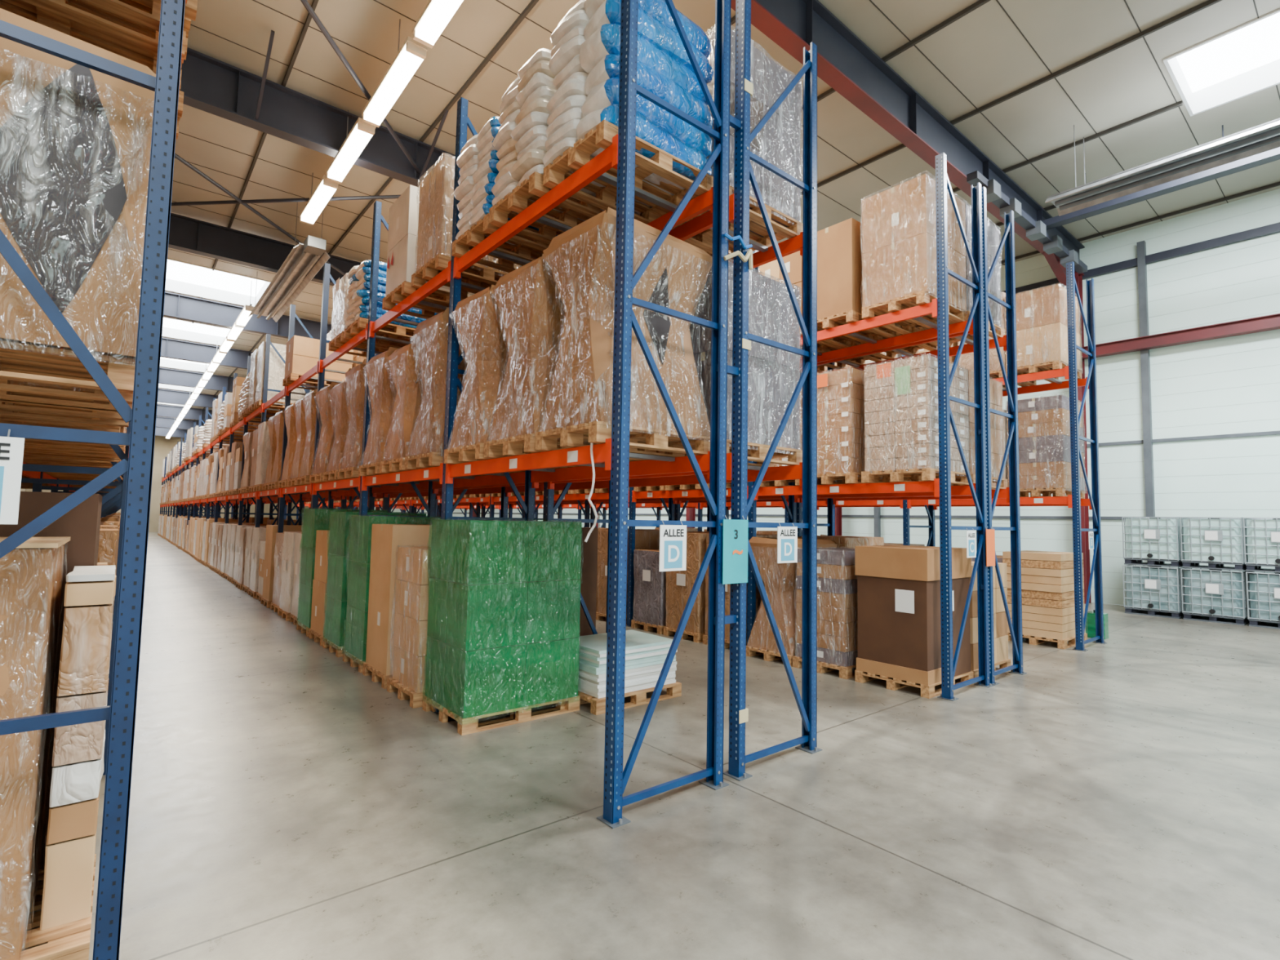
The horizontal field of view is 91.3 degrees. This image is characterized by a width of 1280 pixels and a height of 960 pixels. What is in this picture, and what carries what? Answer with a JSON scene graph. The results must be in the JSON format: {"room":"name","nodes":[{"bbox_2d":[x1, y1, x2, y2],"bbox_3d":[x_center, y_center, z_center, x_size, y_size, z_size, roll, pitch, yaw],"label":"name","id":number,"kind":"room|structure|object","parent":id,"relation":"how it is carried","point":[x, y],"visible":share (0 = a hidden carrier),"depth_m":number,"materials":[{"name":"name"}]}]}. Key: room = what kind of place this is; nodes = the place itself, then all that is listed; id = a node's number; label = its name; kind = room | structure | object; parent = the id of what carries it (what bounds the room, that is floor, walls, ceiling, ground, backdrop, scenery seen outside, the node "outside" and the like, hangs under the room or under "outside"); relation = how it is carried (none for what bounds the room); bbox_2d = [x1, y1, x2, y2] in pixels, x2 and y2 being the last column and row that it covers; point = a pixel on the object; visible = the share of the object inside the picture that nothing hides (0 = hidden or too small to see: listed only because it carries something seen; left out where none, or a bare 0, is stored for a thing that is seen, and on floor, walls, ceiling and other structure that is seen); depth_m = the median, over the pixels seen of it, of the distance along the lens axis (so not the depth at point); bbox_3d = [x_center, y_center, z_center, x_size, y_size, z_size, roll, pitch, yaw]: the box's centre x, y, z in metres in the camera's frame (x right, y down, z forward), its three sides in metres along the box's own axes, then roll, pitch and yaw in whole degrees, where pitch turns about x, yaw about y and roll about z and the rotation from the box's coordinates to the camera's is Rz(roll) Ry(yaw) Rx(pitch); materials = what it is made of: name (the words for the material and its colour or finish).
{"room":"warehouse","nodes":[
{"label":"warehouse","id":0,"kind":"room"},
{"bbox_2d":[25,435,337,532],"bbox_3d":[-43.085,-0.001,63.142,27.000,10.500,0.100,4,-5,-39],"label":"wall","id":1,"kind":"structure","parent":0,"point":[163,446],"depth_m":60.37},
{"bbox_2d":[155,0,1084,438],"bbox_3d":[-17.334,-5.760,32.484,27.000,0.860,76.330,4,-5,-39],"label":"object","id":2,"kind":"structure","parent":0,"point":[845,63],"depth_m":12.26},
{"bbox_2d":[165,284,253,438],"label":"strip light","id":3,"kind":"object","parent":2,"relation":"hanging from","point":[242,319],"depth_m":28.35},
{"bbox_2d":[966,124,1279,273],"bbox_3d":[12.715,-6.475,10.413,6.900,1.340,11.300,4,-5,-39],"label":"ceiling light","id":4,"kind":"object","parent":2,"relation":"hanging from","point":[1035,230],"visible":0.8,"depth_m":13.34,"materials":[{"name":"metal"}]},
{"bbox_2d":[21,532,1279,959],"bbox_3d":[-16.029,3.641,30.084,27.000,0.001,85.000,4,-5,-39],"label":"floor","id":5,"kind":"structure","parent":0,"point":[1119,798],"depth_m":4.29,"materials":[{"name":"concrete"}]},
{"bbox_2d":[0,491,102,897],"bbox_3d":[-3.680,1.101,3.303,1.200,2.089,0.840,4,-5,-39],"label":"load","id":6,"kind":"object","parent":5,"relation":"on","point":[82,522],"visible":0.02,"depth_m":3.32,"materials":[{"name":"brown cardboard"}]},
{"bbox_2d":[0,536,116,959],"bbox_3d":[-3.109,1.190,2.700,1.232,1.855,0.900,4,-5,-39],"label":"load","id":7,"kind":"object","parent":5,"relation":"on","point":[31,574],"visible":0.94,"depth_m":2.80,"materials":[{"name":"brown cardboard"}]},
{"bbox_2d":[22,426,126,600],"bbox_3d":[-25.224,0.400,29.512,1.339,6.048,58.788,4,-5,-39],"label":"load","id":8,"kind":"object","parent":5,"relation":"on","point":[112,521],"visible":0.1,"depth_m":8.12,"materials":[{"name":"brown wood"}]},
{"bbox_2d":[0,0,185,959],"bbox_3d":[-23.184,0.047,27.355,1.124,6.550,65.035,4,-5,-39],"label":"rack","id":9,"kind":"object","parent":5,"relation":"on","point":[131,495],"visible":0.71,"depth_m":2.60,"materials":[{"name":"blue metal"}]},
{"bbox_2d":[0,429,24,524],"bbox_3d":[-2.484,-0.020,2.300,0.300,0.362,0.029,4,-5,-39],"label":"aisle sign","id":10,"kind":"object","parent":9,"relation":"attached to","point":[11,449],"visible":1,"depth_m":2.37,"materials":[{"name":"paper"}]},
{"bbox_2d":[0,403,120,432],"bbox_3d":[-4.166,-1.054,4.129,1.200,1.389,0.840,4,-5,-40],"label":"load","id":11,"kind":"object","parent":9,"relation":"on","point":[2,420],"visible":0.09,"depth_m":4.11,"materials":[{"name":"brown wood"}]},
{"bbox_2d":[0,337,128,426],"bbox_3d":[-3.531,-1.311,3.445,1.200,1.839,0.840,4,-5,-39],"label":"load","id":12,"kind":"object","parent":9,"relation":"on","point":[7,408],"visible":0.12,"depth_m":3.58,"materials":[{"name":"brown wood"}]},
{"bbox_2d":[23,441,124,456],"bbox_3d":[-5.434,-1.051,5.704,1.200,1.539,0.840,4,-5,-38],"label":"load","id":13,"kind":"object","parent":9,"relation":"on","point":[28,447],"visible":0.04,"depth_m":5.85,"materials":[{"name":"brown wood"}]},
{"bbox_2d":[23,422,125,450],"bbox_3d":[-4.862,-1.234,5.029,1.200,1.839,0.840,4,-5,-38],"label":"load","id":14,"kind":"object","parent":9,"relation":"on","point":[27,441],"visible":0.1,"depth_m":5.24,"materials":[{"name":"brown wood"}]},
{"bbox_2d":[0,8,155,411],"bbox_3d":[-2.978,-1.187,2.851,1.307,1.535,1.058,4,-5,-39],"label":"load","id":15,"kind":"object","parent":9,"relation":"on","point":[75,139],"visible":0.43,"depth_m":2.69,"materials":[{"name":"cardboard"}]},
{"bbox_2d":[0,0,191,92],"bbox_3d":[-3.429,-3.297,3.727,1.267,1.458,0.851,4,-5,-39],"label":"pallets","id":16,"kind":"object","parent":9,"relation":"on","point":[81,20],"visible":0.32,"depth_m":3.65,"materials":[{"name":"brown wood"}]},
{"bbox_2d":[82,0,197,31],"bbox_3d":[-2.844,-3.332,3.012,1.289,1.458,0.854,4,-5,-39],"label":"pallets","id":17,"kind":"object","parent":9,"relation":"on","point":[152,21],"visible":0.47,"depth_m":3.48,"materials":[{"name":"brown wood"}]},
{"bbox_2d":[97,528,119,686],"bbox_3d":[-6.052,1.390,6.278,1.210,1.805,0.858,4,-5,-39],"label":"load","id":18,"kind":"object","parent":5,"relation":"on","point":[108,550],"visible":0.13,"depth_m":6.34,"materials":[{"name":"brown cardboard"}]},
{"bbox_2d":[157,341,311,608],"bbox_3d":[-24.216,0.547,34.175,1.351,6.391,52.874,4,-5,-39],"label":"load","id":19,"kind":"object","parent":5,"relation":"on","point":[243,554],"visible":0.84,"depth_m":18.41,"materials":[{"name":"brown cardboard"}]},
{"bbox_2d":[270,533,284,612],"bbox_3d":[-6.981,1.918,13.176,1.210,1.605,0.850,4,-5,-40],"label":"load","id":20,"kind":"object","parent":5,"relation":"on","point":[275,604],"visible":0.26,"depth_m":12.78,"materials":[{"name":"brown cardboard"}]},
{"bbox_2d":[277,531,302,620],"bbox_3d":[-6.405,1.857,12.451,1.210,1.655,0.849,4,-5,-40],"label":"load","id":21,"kind":"object","parent":5,"relation":"on","point":[288,545],"visible":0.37,"depth_m":11.96,"materials":[{"name":"brown cardboard"}]},
{"bbox_2d":[289,533,302,625],"bbox_3d":[-5.783,1.822,11.733,1.210,1.655,0.854,4,-5,-39],"label":"load","id":22,"kind":"object","parent":5,"relation":"on","point":[298,540],"visible":0.22,"depth_m":11.37,"materials":[{"name":"brown cardboard"}]},
{"bbox_2d":[308,529,329,646],"bbox_3d":[-4.627,1.706,10.252,1.200,1.739,0.840,4,-5,-39],"label":"load","id":23,"kind":"object","parent":5,"relation":"on","point":[317,630],"visible":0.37,"depth_m":9.84,"materials":[{"name":"brown cardboard"}]},
{"bbox_2d":[296,508,387,636],"bbox_3d":[-5.212,1.554,10.978,1.269,2.115,0.922,4,-5,-39],"label":"load","id":24,"kind":"object","parent":5,"relation":"on","point":[314,519],"visible":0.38,"depth_m":10.50,"materials":[{"name":"green plastic"}]},
{"bbox_2d":[322,511,426,657],"bbox_3d":[-4.037,1.509,9.553,1.264,2.065,0.934,4,-5,-39],"label":"load","id":25,"kind":"object","parent":5,"relation":"on","point":[334,639],"visible":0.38,"depth_m":9.06,"materials":[{"name":"green plastic"}]},
{"bbox_2d":[342,515,440,672],"bbox_3d":[-3.330,1.493,8.706,1.264,2.015,0.922,4,-5,-39],"label":"load","id":26,"kind":"object","parent":5,"relation":"on","point":[357,616],"visible":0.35,"depth_m":8.27,"materials":[{"name":"green plastic"}]},
{"bbox_2d":[362,524,431,688],"bbox_3d":[-2.743,1.521,7.988,1.200,1.889,0.840,4,-5,-39],"label":"load","id":27,"kind":"object","parent":5,"relation":"on","point":[386,539],"visible":0.38,"depth_m":7.53,"materials":[{"name":"brown cardboard"}]},
{"bbox_2d":[386,546,431,708],"bbox_3d":[-2.156,1.597,7.271,1.200,1.667,0.846,4,-5,-39],"label":"load","id":28,"kind":"object","parent":5,"relation":"on","point":[408,678],"visible":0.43,"depth_m":6.80,"materials":[{"name":"brown cardboard"}]},
{"bbox_2d":[297,486,659,624],"bbox_3d":[-9.140,0.080,23.674,1.274,6.541,29.275,4,-5,-39],"label":"load","id":29,"kind":"object","parent":5,"relation":"on","point":[644,539],"visible":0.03,"depth_m":12.47,"materials":[{"name":"cardboard"}]},
{"bbox_2d":[160,0,822,828],"bbox_3d":[-19.972,0.279,30.009,2.326,6.550,65.035,4,-5,-39],"label":"rack","id":30,"kind":"object","parent":5,"relation":"on","point":[717,468],"visible":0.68,"depth_m":5.22,"materials":[{"name":"blue metal"}]},
{"bbox_2d":[278,402,297,488],"bbox_3d":[-6.922,-0.684,13.356,1.200,1.735,0.861,4,-5,-39],"label":"load","id":31,"kind":"object","parent":30,"relation":"on","point":[290,419],"visible":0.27,"depth_m":12.90,"materials":[{"name":"cardboard"}]},
{"bbox_2d":[296,388,317,484],"bbox_3d":[-5.736,-0.756,11.893,1.200,1.735,0.871,4,-5,-39],"label":"load","id":32,"kind":"object","parent":30,"relation":"on","point":[309,402],"visible":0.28,"depth_m":11.40,"materials":[{"name":"cardboard"}]},
{"bbox_2d":[282,335,353,390],"bbox_3d":[-6.951,-2.471,13.540,1.200,0.939,0.840,4,-5,-39],"label":"load","id":33,"kind":"object","parent":30,"relation":"on","point":[302,353],"visible":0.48,"depth_m":13.12,"materials":[{"name":"brown cardboard"}]},
{"bbox_2d":[287,395,349,488],"bbox_3d":[-6.321,-0.720,12.632,1.200,1.735,0.871,4,-5,-38],"label":"load","id":34,"kind":"object","parent":30,"relation":"on","point":[299,410],"visible":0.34,"depth_m":12.15,"materials":[{"name":"cardboard"}]},
{"bbox_2d":[309,382,383,485],"bbox_3d":[-5.071,-0.769,11.118,1.218,1.685,0.922,4,-5,-39],"label":"load","id":35,"kind":"object","parent":30,"relation":"on","point":[327,437],"visible":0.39,"depth_m":10.67,"materials":[{"name":"cardboard"}]},
{"bbox_2d":[322,378,400,484],"bbox_3d":[-4.476,-0.764,10.400,1.220,1.605,0.947,4,-5,-39],"label":"load","id":36,"kind":"object","parent":30,"relation":"on","point":[340,402],"visible":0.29,"depth_m":9.95,"materials":[{"name":"cardboard"}]},
{"bbox_2d":[328,272,407,357],"bbox_3d":[-4.481,-2.700,10.563,1.210,1.105,0.850,4,-5,-39],"label":"load","id":37,"kind":"object","parent":30,"relation":"on","point":[340,315],"visible":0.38,"depth_m":10.18,"materials":[{"name":"white plastic"}]},
{"bbox_2d":[358,346,398,475],"bbox_3d":[-3.189,-0.879,8.848,1.225,1.685,0.967,4,-5,-39],"label":"load","id":38,"kind":"object","parent":30,"relation":"on","point":[382,389],"visible":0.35,"depth_m":8.37,"materials":[{"name":"cardboard"}]},
{"bbox_2d":[337,359,426,481],"bbox_3d":[-3.890,-0.863,9.702,1.208,1.735,0.929,4,-5,-39],"label":"load","id":39,"kind":"object","parent":30,"relation":"on","point":[355,377],"visible":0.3,"depth_m":9.22,"materials":[{"name":"cardboard"}]},
{"bbox_2d":[343,259,435,348],"bbox_3d":[-3.889,-2.732,9.858,1.287,1.101,0.916,4,-5,-39],"label":"load","id":40,"kind":"object","parent":30,"relation":"in","point":[359,276],"visible":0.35,"depth_m":9.43,"materials":[{"name":"blue plastic"}]},
{"bbox_2d":[382,184,474,319],"bbox_3d":[-2.687,-2.946,8.421,1.200,1.389,0.840,4,-5,-39],"label":"load","id":41,"kind":"object","parent":30,"relation":"on","point":[403,219],"visible":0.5,"depth_m":7.98,"materials":[{"name":"brown cardboard"}]},
{"bbox_2d":[379,338,485,476],"bbox_3d":[-2.598,-0.874,8.133,1.222,1.605,0.943,4,-5,-39],"label":"load","id":42,"kind":"object","parent":30,"relation":"on","point":[404,364],"visible":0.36,"depth_m":7.68,"materials":[{"name":"cardboard"}]},
{"bbox_2d":[404,307,525,473],"bbox_3d":[-2.002,-0.974,7.425,1.231,1.735,0.953,4,-5,-39],"label":"load","id":43,"kind":"object","parent":30,"relation":"on","point":[430,335],"visible":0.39,"depth_m":6.96,"materials":[{"name":"cardboard"}]},
{"bbox_2d":[410,155,521,300],"bbox_3d":[-2.003,-2.950,7.594,1.200,1.317,0.847,4,-5,-39],"label":"load","id":44,"kind":"object","parent":30,"relation":"on","point":[437,188],"visible":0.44,"depth_m":7.19,"materials":[{"name":"brown cardboard"}]},
{"bbox_2d":[451,115,557,272],"bbox_3d":[-1.231,-2.947,6.665,1.282,1.220,0.913,4,-5,-39],"label":"load","id":45,"kind":"object","parent":30,"relation":"in","point":[477,160],"visible":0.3,"depth_m":6.30,"materials":[{"name":"white plastic"}]},
{"bbox_2d":[443,284,578,468],"bbox_3d":[-1.274,-0.992,6.542,1.230,1.685,0.925,4,-5,-39],"label":"load","id":46,"kind":"object","parent":30,"relation":"on","point":[477,317],"visible":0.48,"depth_m":6.08,"materials":[{"name":"cardboard"}]},
{"bbox_2d":[484,253,638,466],"bbox_3d":[-0.684,-1.027,5.825,1.207,1.685,0.956,4,-5,-39],"label":"load","id":47,"kind":"object","parent":30,"relation":"on","point":[531,306],"visible":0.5,"depth_m":5.36,"materials":[{"name":"cardboard"}]},
{"bbox_2d":[488,48,642,244],"bbox_3d":[-0.664,-3.041,5.933,1.305,1.334,0.923,4,-5,-39],"label":"load","id":48,"kind":"object","parent":30,"relation":"in","point":[520,140],"visible":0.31,"depth_m":5.52,"materials":[{"name":"white plastic"}]},
{"bbox_2d":[535,207,712,460],"bbox_3d":[-0.094,-1.087,5.119,1.221,1.735,0.921,4,-5,-39],"label":"load","id":49,"kind":"object","parent":30,"relation":"on","point":[580,260],"visible":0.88,"depth_m":4.80,"materials":[{"name":"cardboard"}]},
{"bbox_2d":[542,0,714,224],"bbox_3d":[-0.065,-3.130,5.256,1.281,1.448,0.921,4,-5,-39],"label":"load","id":50,"kind":"object","parent":30,"relation":"in","point":[583,119],"visible":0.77,"depth_m":4.93,"materials":[{"name":"blue plastic"}]},
{"bbox_2d":[658,520,686,571],"bbox_3d":[0.235,0.476,4.532,0.260,0.362,0.029,4,-5,-39],"label":"aisle sign","id":51,"kind":"object","parent":30,"relation":"attached to","point":[673,538],"visible":1,"depth_m":4.52,"materials":[{"name":"paper"}]},
{"bbox_2d":[656,261,802,466],"bbox_3d":[0.848,-1.010,5.897,1.200,1.717,0.846,4,-5,-39],"label":"load","id":52,"kind":"object","parent":30,"relation":"on","point":[774,373],"visible":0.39,"depth_m":5.62,"materials":[{"name":"grey plastic"}]},
{"bbox_2d":[661,28,803,262],"bbox_3d":[0.889,-3.147,6.034,1.200,1.617,0.843,4,-5,-39],"label":"load","id":53,"kind":"object","parent":30,"relation":"on","point":[777,143],"visible":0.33,"depth_m":5.85,"materials":[{"name":"grey plastic"}]},
{"bbox_2d":[722,515,748,584],"bbox_3d":[0.748,0.547,4.935,0.290,0.532,0.028,4,-5,-39],"label":"aisle sign","id":54,"kind":"object","parent":30,"relation":"attached to","point":[735,532],"visible":1,"depth_m":4.92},
{"bbox_2d":[777,523,797,563],"bbox_3d":[1.263,0.540,5.382,0.270,0.342,0.029,4,-5,-39],"label":"aisle sign","id":55,"kind":"object","parent":30,"relation":"attached to","point":[787,536],"visible":1,"depth_m":5.37,"materials":[{"name":"paper"}]},
{"bbox_2d":[422,519,582,735],"bbox_3d":[-1.429,1.403,6.590,1.373,1.995,1.057,4,-5,-39],"label":"load","id":56,"kind":"object","parent":5,"relation":"on","point":[503,633],"visible":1,"depth_m":6.18,"materials":[{"name":"green plastic"}]},
{"bbox_2d":[577,527,598,635],"bbox_3d":[-1.267,1.565,8.236,1.200,1.889,0.840,4,-5,-39],"label":"load","id":57,"kind":"object","parent":5,"relation":"on","point":[588,562],"visible":0.02,"depth_m":8.23,"materials":[{"name":"brown cardboard"}]},
{"bbox_2d":[577,629,681,715],"bbox_3d":[-0.269,2.143,7.150,1.200,0.633,0.900,4,-5,-39],"label":"load","id":58,"kind":"object","parent":5,"relation":"on","point":[646,654],"visible":0.63,"depth_m":6.82,"materials":[{"name":"white plastic"}]},
{"bbox_2d":[631,549,675,634],"bbox_3d":[0.576,2.044,11.755,1.210,1.455,0.850,4,-5,-39],"label":"load","id":59,"kind":"object","parent":5,"relation":"on","point":[650,584],"visible":0.45,"depth_m":11.35,"materials":[{"name":"brown plastic"}]},
{"bbox_2d":[296,152,1026,701],"bbox_3d":[-6.822,-0.004,21.755,2.259,6.550,35.535,4,-5,-39],"label":"rack","id":60,"kind":"object","parent":5,"relation":"on","point":[941,489],"visible":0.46,"depth_m":8.33,"materials":[{"name":"blue metal"}]},
{"bbox_2d":[759,250,842,358],"bbox_3d":[2.541,-2.784,9.794,1.200,1.439,0.840,4,-5,-39],"label":"load","id":61,"kind":"object","parent":60,"relation":"on","point":[793,262],"visible":0.17,"depth_m":9.35,"materials":[{"name":"brown cardboard"}]},
{"bbox_2d":[801,217,896,348],"bbox_3d":[3.068,-2.815,9.159,1.200,1.439,0.840,4,-5,-39],"label":"load","id":62,"kind":"object","parent":60,"relation":"on","point":[839,246],"visible":0.49,"depth_m":8.68,"materials":[{"name":"brown cardboard"}]},
{"bbox_2d":[817,367,882,484],"bbox_3d":[3.004,-0.703,9.005,1.200,1.587,0.850,4,-5,-39],"label":"load","id":63,"kind":"object","parent":60,"relation":"on","point":[841,451],"visible":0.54,"depth_m":8.52,"materials":[{"name":"brown cardboard"}]},
{"bbox_2d":[862,173,966,334],"bbox_3d":[3.695,-2.965,8.414,1.200,1.667,0.950,4,-5,-39],"label":"load","id":64,"kind":"object","parent":60,"relation":"on","point":[899,222],"visible":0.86,"depth_m":8.10,"materials":[{"name":"brown cardboard"}]},
{"bbox_2d":[861,354,973,485],"bbox_3d":[3.646,-0.728,8.230,1.200,1.560,0.900,4,-5,-39],"label":"load","id":65,"kind":"object","parent":60,"relation":"on","point":[901,427],"visible":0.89,"depth_m":7.88,"materials":[{"name":"brown cardboard"}]},
{"bbox_2d":[911,204,1004,347],"bbox_3d":[4.601,-2.904,9.103,1.200,1.667,0.848,4,-5,-39],"label":"load","id":66,"kind":"object","parent":60,"relation":"on","point":[993,232],"visible":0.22,"depth_m":8.97,"materials":[{"name":"plastic"}]},
{"bbox_2d":[951,370,1007,488],"bbox_3d":[4.560,-0.667,8.958,1.200,1.567,0.853,4,-5,-39],"label":"load","id":67,"kind":"object","parent":60,"relation":"on","point":[995,387],"visible":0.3,"depth_m":8.80,"materials":[{"name":"brown cardboard"}]},
{"bbox_2d":[663,532,709,642],"bbox_3d":[1.153,1.836,11.079,1.210,1.805,0.850,4,-5,-40],"label":"load","id":68,"kind":"object","parent":5,"relation":"on","point":[679,584],"visible":0.41,"depth_m":10.59,"materials":[{"name":"brown cardboard"}]},
{"bbox_2d":[355,252,1091,604],"bbox_3d":[-8.104,-0.139,39.869,2.434,9.100,76.270,4,-5,-39],"label":"columns","id":69,"kind":"structure","parent":5,"relation":"on","point":[1059,270],"depth_m":17.08,"materials":[{"name":"red metal"}]},
{"bbox_2d":[702,533,777,648],"bbox_3d":[1.770,1.801,10.357,1.210,1.805,0.858,4,-5,-39],"label":"load","id":70,"kind":"object","parent":5,"relation":"on","point":[727,587],"visible":0.11,"depth_m":9.92,"materials":[{"name":"brown cardboard"}]},
{"bbox_2d":[392,261,1106,651],"bbox_3d":[-3.538,0.233,24.468,1.223,6.550,35.535,4,-5,-39],"label":"rack","id":71,"kind":"object","parent":5,"relation":"on","point":[1074,501],"visible":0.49,"depth_m":11.12,"materials":[{"name":"blue metal"}]},
{"bbox_2d":[957,292,1028,388],"bbox_3d":[6.850,-2.634,12.153,1.210,1.605,0.856,4,-5,-40],"label":"load","id":72,"kind":"object","parent":71,"relation":"on","point":[966,361],"visible":0.14,"depth_m":11.60,"materials":[{"name":"brown cardboard"}]},
{"bbox_2d":[1004,284,1081,386],"bbox_3d":[7.401,-2.622,11.480,1.200,1.517,0.952,4,-5,-39],"label":"load","id":73,"kind":"object","parent":71,"relation":"on","point":[1042,324],"visible":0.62,"depth_m":11.05,"materials":[{"name":"brown cardboard"}]},
{"bbox_2d":[1006,395,1084,498],"bbox_3d":[7.365,-0.560,11.344,1.200,1.767,0.957,4,-5,-39],"label":"load","id":74,"kind":"object","parent":71,"relation":"on","point":[1044,422],"visible":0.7,"depth_m":10.91,"materials":[{"name":"brown cardboard"}]},
{"bbox_2d":[746,536,837,666],"bbox_3d":[2.311,1.767,9.514,1.207,1.785,0.925,4,-5,-39],"label":"load","id":75,"kind":"object","parent":5,"relation":"on","point":[780,580],"visible":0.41,"depth_m":9.11,"materials":[{"name":"brown cardboard"}]},
{"bbox_2d":[792,547,857,679],"bbox_3d":[2.872,1.793,8.836,1.200,1.667,0.844,4,-5,-39],"label":"load","id":76,"kind":"object","parent":5,"relation":"on","point":[837,578],"visible":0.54,"depth_m":8.34,"materials":[{"name":"brown cardboard"}]},
{"bbox_2d":[801,535,884,548],"bbox_3d":[3.330,1.824,10.259,1.210,1.805,0.850,4,-5,-41],"label":"load","id":77,"kind":"object","parent":5,"relation":"on","point":[849,542],"visible":0.09,"depth_m":9.90,"materials":[{"name":"brown cardboard"}]},
{"bbox_2d":[854,545,973,698],"bbox_3d":[3.526,1.728,8.050,1.200,1.720,0.950,4,-5,-39],"label":"load","id":78,"kind":"object","parent":5,"relation":"on","point":[899,586],"visible":0.81,"depth_m":7.67,"materials":[{"name":"brown cardboard"}]},
{"bbox_2d":[968,560,1011,677],"bbox_3d":[4.510,1.911,8.793,1.200,1.489,0.840,4,-5,-39],"label":"load","id":79,"kind":"object","parent":5,"relation":"on","point":[1001,659],"visible":0.19,"depth_m":8.62,"materials":[{"name":"brown cardboard"}]},
{"bbox_2d":[1002,550,1087,648],"bbox_3d":[7.197,2.074,11.145,1.219,1.567,0.950,4,-5,-39],"label":"load","id":80,"kind":"object","parent":5,"relation":"on","point":[1047,580],"visible":0.73,"depth_m":10.68,"materials":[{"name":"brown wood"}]},
{"bbox_2d":[1122,564,1186,618],"bbox_3d":[12.324,2.624,14.938,1.164,1.150,1.030,4,-5,-39],"label":"tank","id":81,"kind":"object","parent":5,"relation":"on","point":[1151,590],"visible":0.78,"depth_m":14.58,"materials":[{"name":"white plastic"}]},
{"bbox_2d":[1121,516,1186,567],"bbox_3d":[12.358,1.463,14.998,1.164,1.150,1.030,4,-5,-39],"label":"tank","id":82,"kind":"object","parent":81,"relation":"on","point":[1156,540],"visible":0.85,"depth_m":14.65,"materials":[{"name":"white plastic"}]},
{"bbox_2d":[1180,568,1249,625],"bbox_3d":[13.007,2.584,14.115,1.164,1.150,1.030,4,-5,-39],"label":"tank","id":83,"kind":"object","parent":5,"relation":"on","point":[1211,595],"visible":0.85,"depth_m":13.76,"materials":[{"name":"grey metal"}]},
{"bbox_2d":[1179,517,1247,570],"bbox_3d":[13.041,1.423,14.175,1.164,1.150,1.030,4,-5,-39],"label":"tank","id":84,"kind":"object","parent":83,"relation":"on","point":[1217,542],"visible":0.82,"depth_m":13.82,"materials":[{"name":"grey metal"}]},
{"bbox_2d":[1245,571,1279,629],"bbox_3d":[13.690,2.544,13.292,1.164,1.150,1.030,4,-5,-39],"label":"tank","id":85,"kind":"object","parent":5,"relation":"on","point":[1263,588],"visible":0.96,"depth_m":13.19,"materials":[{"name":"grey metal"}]},
{"bbox_2d":[1242,517,1279,573],"bbox_3d":[13.706,1.384,13.373,1.164,1.150,1.030,4,-5,-39],"label":"tank","id":86,"kind":"object","parent":85,"relation":"on","point":[1261,538],"visible":1,"depth_m":13.25,"materials":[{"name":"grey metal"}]},
{"bbox_2d":[157,0,1279,421],"bbox_3d":[-15.837,-6.383,30.727,27.000,0.008,85.008,4,-5,-39],"label":"ceiling","id":87,"kind":"structure","parent":0,"point":[999,48],"depth_m":11.76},
{"bbox_2d":[162,316,231,345],"bbox_3d":[-20.651,-6.873,27.477,4.900,0.430,3.600,4,-5,-39],"label":"window","id":88,"kind":"structure","parent":87,"relation":"attached to","point":[175,328],"depth_m":29.06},
{"bbox_2d":[164,257,271,306],"bbox_3d":[-15.801,-7.158,21.632,4.900,0.430,3.600,4,-5,-39],"label":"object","id":89,"kind":"structure","parent":87,"relation":"attached to","point":[183,277],"depth_m":23.01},
{"bbox_2d":[248,201,329,322],"bbox_3d":[-10.399,-6.317,18.402,0.847,1.480,7.700,4,-5,-39],"label":"heater","id":90,"kind":"object","parent":87,"relation":"hanging from","point":[301,259],"visible":0.94,"depth_m":17.66,"materials":[{"name":"grey metal"}]},
{"bbox_2d":[171,0,448,275],"bbox_3d":[-6.840,-6.966,11.635,7.559,0.882,15.154,4,-5,-39],"label":"roof bracing","id":91,"kind":"structure","parent":87,"relation":"attached to","point":[237,201],"depth_m":12.93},
{"bbox_2d":[299,0,463,225],"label":"strip light","id":92,"kind":"object","parent":87,"relation":"hanging from","point":[433,21],"depth_m":10.42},
{"bbox_2d":[160,0,1279,420],"bbox_3d":[-15.763,-6.336,30.791,26.050,0.070,85.000,4,-5,-39],"label":"roof purlins","id":93,"kind":"structure","parent":87,"relation":"attached to","point":[979,3],"depth_m":11.86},
{"bbox_2d":[1044,118,1279,216],"bbox_3d":[11.361,-6.472,9.615,0.847,1.480,8.800,4,-5,-39],"label":"heater","id":94,"kind":"object","parent":87,"relation":"hanging from","point":[1264,137],"visible":1,"depth_m":11.48,"materials":[{"name":"grey metal"}]},
{"bbox_2d":[1162,8,1279,116],"bbox_3d":[11.066,-7.404,9.935,2.250,0.430,3.900,4,-5,-39],"label":"skylight","id":95,"kind":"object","parent":87,"relation":"attached to","point":[1241,61],"depth_m":11.28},
{"bbox_2d":[358,188,1279,605],"bbox_3d":[-5.509,-0.845,39.034,0.080,10.500,85.000,4,-5,-39],"label":"wall","id":96,"kind":"structure","parent":0,"point":[1231,384],"depth_m":15.98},
{"bbox_2d":[392,222,1279,566],"bbox_3d":[-5.610,-0.403,38.929,0.160,9.600,85.000,4,-5,-39],"label":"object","id":97,"kind":"structure","parent":96,"relation":"attached to","point":[1141,262],"depth_m":16.30,"materials":[{"name":"grey metal"}]},
{"bbox_2d":[1081,313,1279,359],"bbox_3d":[-5.687,-2.456,38.965,0.260,0.300,85.000,4,-5,-39],"label":"beam","id":98,"kind":"structure","parent":96,"relation":"attached to","point":[1268,322],"depth_m":15.55,"materials":[{"name":"red metal"}]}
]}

